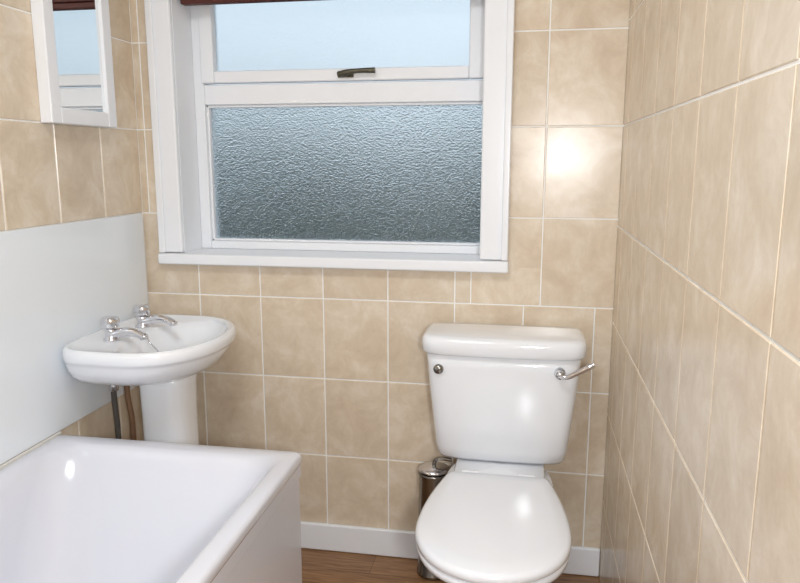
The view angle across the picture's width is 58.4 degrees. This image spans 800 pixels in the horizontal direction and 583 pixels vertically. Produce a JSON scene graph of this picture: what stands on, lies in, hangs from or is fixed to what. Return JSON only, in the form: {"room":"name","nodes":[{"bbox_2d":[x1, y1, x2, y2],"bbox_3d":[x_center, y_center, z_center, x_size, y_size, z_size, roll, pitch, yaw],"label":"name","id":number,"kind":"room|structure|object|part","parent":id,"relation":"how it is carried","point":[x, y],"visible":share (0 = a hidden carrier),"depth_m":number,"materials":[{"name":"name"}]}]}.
{"room":"bathroom","nodes":[
{"label":"bathroom","id":0,"kind":"room"},
{"bbox_2d":[0,0,147,464],"bbox_3d":[-1.112,-0.077,0.910,0.102,2.350,2.800,2,11,10],"label":"wall","id":1,"kind":"structure","parent":0,"point":[51,174],"depth_m":1.88,"materials":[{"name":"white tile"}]},
{"bbox_2d":[30,0,116,127],"bbox_3d":[-0.854,-0.684,1.876,0.034,0.484,0.290,2,11,10],"label":"wall mirror","id":2,"kind":"object","parent":1,"relation":"attached to","point":[73,46],"visible":1,"depth_m":1.87,"materials":[{"name":"white paint"}]},
{"bbox_3d":[-0.852,-0.684,1.875,0.011,0.402,0.208,2,11,10],"label":"pane","id":3,"kind":"part","parent":2,"relation":"part of","materials":[{"name":"white mirror"}]},
{"bbox_2d":[0,213,147,464],"bbox_3d":[-1.007,0.211,1.246,0.007,0.538,2.185,2,11,10],"label":"panel","id":4,"kind":"object","parent":1,"relation":"attached to","point":[58,282],"visible":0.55,"depth_m":1.85,"materials":[{"name":"white plastic"}]},
{"bbox_2d":[129,0,629,547],"bbox_3d":[-0.079,-0.322,2.247,1.659,2.350,0.242,2,11,10],"label":"wall","id":5,"kind":"structure","parent":0,"point":[327,366],"depth_m":2.19,"materials":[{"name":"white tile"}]},
{"bbox_2d":[144,0,165,252],"bbox_3d":[-0.748,-0.596,2.168,0.022,0.962,0.008,2,11,10],"label":"bead","id":6,"kind":"object","parent":5,"relation":"attached to","point":[147,3],"visible":1,"depth_m":2.18,"materials":[{"name":"white paint"}]},
{"bbox_2d":[151,0,183,251],"bbox_3d":[-0.719,-0.598,2.177,0.075,0.962,0.020,2,11,10],"label":"window frame","id":7,"kind":"structure","parent":5,"relation":"attached to","point":[161,9],"depth_m":2.18,"materials":[{"name":"white paint"}]},
{"bbox_2d":[171,0,201,252],"bbox_3d":[-0.201,-0.604,2.162,0.978,0.983,0.138,2,11,10],"label":"lining","id":8,"kind":"object","parent":5,"relation":"attached to","point":[181,16],"visible":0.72,"depth_m":2.25,"materials":[{"name":"white paint"}]},
{"bbox_2d":[158,0,508,272],"bbox_3d":[-0.206,-0.619,2.169,1.093,1.078,0.221,2,11,10],"label":"window","id":9,"kind":"structure","parent":5,"relation":"in","point":[370,256],"depth_m":2.24,"materials":[{"name":"white paint"}]},
{"bbox_2d":[180,0,320,5],"bbox_3d":[-0.217,-0.960,2.078,0.915,0.211,0.050,2,11,10],"label":"window blind","id":10,"kind":"object","parent":9,"relation":"attached to","point":[183,2],"visible":1,"depth_m":2.14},
{"bbox_3d":[-0.186,-0.842,2.175,0.897,0.391,0.044,2,11,10],"label":"upper sash","id":11,"kind":"part","parent":9,"relation":"part of","materials":[{"name":"white plastic"}]},
{"bbox_3d":[-0.187,-0.841,2.182,0.815,0.326,0.005,2,11,10],"label":"upper glass","id":12,"kind":"part","parent":9,"relation":"part of","materials":[{"name":"clear glass"}]},
{"bbox_2d":[207,101,482,245],"bbox_3d":[-0.184,-0.373,2.274,0.890,0.436,0.018,2,11,10],"label":"bead","id":13,"kind":"object","parent":9,"relation":"attached to","point":[209,120],"visible":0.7,"depth_m":2.29,"materials":[{"name":"white paint"}]},
{"bbox_2d":[338,71,353,77],"bbox_3d":[-0.166,-0.662,2.179,0.050,0.020,0.004,2,11,10],"label":"latch plate","id":14,"kind":"object","parent":9,"relation":"attached to","point":[350,75],"visible":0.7,"depth_m":2.18,"materials":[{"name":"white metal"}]},
{"bbox_3d":[-0.182,-0.374,2.286,0.900,0.449,0.005,2,11,10],"label":"lower glass","id":15,"kind":"part","parent":9,"relation":"part of","materials":[{"name":"clear glass"}]},
{"bbox_3d":[-0.133,-0.661,2.156,0.117,0.027,0.020,2,11,10],"label":"latch arm","id":16,"kind":"part","parent":9,"relation":"part of","materials":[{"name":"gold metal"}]},
{"bbox_2d":[301,521,599,576],"bbox_3d":[-0.102,0.810,2.325,1.453,0.092,0.016,2,11,10],"label":"baseboard","id":17,"kind":"structure","parent":5,"relation":"attached to","point":[583,560],"depth_m":2.31,"materials":[{"name":"white paint"}]},
{"bbox_2d":[479,0,514,259],"bbox_3d":[0.274,-0.566,2.003,0.082,0.962,0.020,2,11,10],"label":"window frame","id":18,"kind":"structure","parent":5,"relation":"attached to","point":[495,12],"depth_m":2.01,"materials":[{"name":"white paint"}]},
{"bbox_2d":[501,0,514,260],"bbox_3d":[0.302,-0.562,1.984,0.019,0.962,0.008,2,11,10],"label":"bead","id":19,"kind":"object","parent":5,"relation":"attached to","point":[511,3],"visible":1,"depth_m":2.00,"materials":[{"name":"white paint"}]},
{"bbox_2d":[301,548,599,582],"bbox_3d":[-0.333,1.116,1.060,1.659,0.050,3.140,2,11,10],"label":"floor","id":20,"kind":"structure","parent":0,"point":[318,566],"depth_m":2.24,"materials":[{"name":"brown wood"}]},
{"bbox_2d":[62,304,235,444],"bbox_3d":[-0.671,0.473,2.078,0.385,0.844,0.473,2,11,10],"label":"washbasin","id":21,"kind":"object","parent":20,"relation":"on","point":[163,355],"visible":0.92,"depth_m":1.99,"materials":[{"name":"white ceramic"}]},
{"bbox_2d":[100,316,148,341],"bbox_3d":[-0.749,0.102,1.946,0.134,0.066,0.049,2,11,10],"label":"tap","id":22,"kind":"object","parent":21,"relation":"on","point":[110,324],"depth_m":1.94,"materials":[{"name":"silver metal"}]},
{"bbox_3d":[-0.671,0.172,2.022,0.384,0.116,0.472,2,11,10],"label":"basin bowl","id":23,"kind":"part","parent":21,"relation":"part of","materials":[{"name":"white ceramic"}]},
{"bbox_3d":[-0.732,0.139,2.038,0.097,0.062,0.016,2,11,9],"label":"plug chain","id":24,"kind":"part","parent":21,"relation":"part of","materials":[{"name":"silver metal"}]},
{"bbox_2d":[133,304,177,327],"bbox_3d":[-0.720,0.073,2.106,0.134,0.066,0.049,2,11,10],"label":"tap","id":25,"kind":"object","parent":21,"relation":"on","point":[141,311],"depth_m":2.10,"materials":[{"name":"silver metal"}]},
{"bbox_2d":[0,431,301,582],"bbox_3d":[-0.721,0.805,1.053,0.672,0.562,1.700,2,11,10],"label":"bathtub","id":26,"kind":"object","parent":20,"relation":"on","point":[74,509],"visible":1,"depth_m":1.71,"materials":[{"name":"white ceramic"}]},
{"bbox_3d":[-0.395,0.591,0.957,0.004,0.036,1.685,2,11,10],"label":"panel rail","id":27,"kind":"part","parent":26,"relation":"part of","materials":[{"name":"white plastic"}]},
{"bbox_3d":[-0.405,0.832,1.003,0.017,0.527,1.685,2,11,10],"label":"panel","id":28,"kind":"part","parent":26,"relation":"part of","materials":[{"name":"white plastic"}]},
{"bbox_2d":[417,457,451,580],"bbox_3d":[0.105,0.685,2.195,0.105,0.385,0.100,2,11,10],"label":"toilet brush holder","id":29,"kind":"object","parent":20,"relation":"on","point":[431,473],"depth_m":2.15,"materials":[{"name":"silver metal"}]},
{"bbox_2d":[415,322,594,582],"bbox_3d":[0.251,0.549,1.810,0.469,0.790,0.763,2,11,10],"label":"toilet","id":30,"kind":"object","parent":20,"relation":"on","point":[503,396],"visible":1,"depth_m":1.93,"materials":[{"name":"white ceramic"}]},
{"bbox_3d":[0.219,0.536,1.671,0.351,0.028,0.487,2,11,10],"label":"seat lid","id":31,"kind":"part","parent":30,"relation":"part of","materials":[{"name":"white plastic"}]},
{"bbox_2d":[454,458,544,477],"bbox_3d":[0.282,0.519,2.030,0.250,0.055,0.265,2,11,10],"label":"toilet hinge","id":32,"kind":"object","parent":30,"relation":"attached to","point":[487,466],"depth_m":2.01,"materials":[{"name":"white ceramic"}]},
{"bbox_3d":[0.293,0.318,2.054,0.430,0.329,0.183,2,11,10],"label":"cistern tank","id":33,"kind":"part","parent":30,"relation":"part of","materials":[{"name":"white ceramic"}]},
{"bbox_3d":[0.292,0.139,2.015,0.452,0.056,0.206,2,11,10],"label":"cistern lid","id":34,"kind":"part","parent":30,"relation":"part of","materials":[{"name":"white ceramic"}]},
{"bbox_3d":[0.466,0.210,1.884,0.094,0.052,0.016,3,11,16],"label":"flush lever","id":35,"kind":"part","parent":30,"relation":"part of","materials":[{"name":"silver metal"}]},
{"bbox_2d":[599,0,799,582],"bbox_3d":[0.421,-0.027,0.642,0.102,2.350,2.800,2,11,10],"label":"wall","id":36,"kind":"structure","parent":0,"point":[702,471],"depth_m":1.00,"materials":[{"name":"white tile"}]}
]}

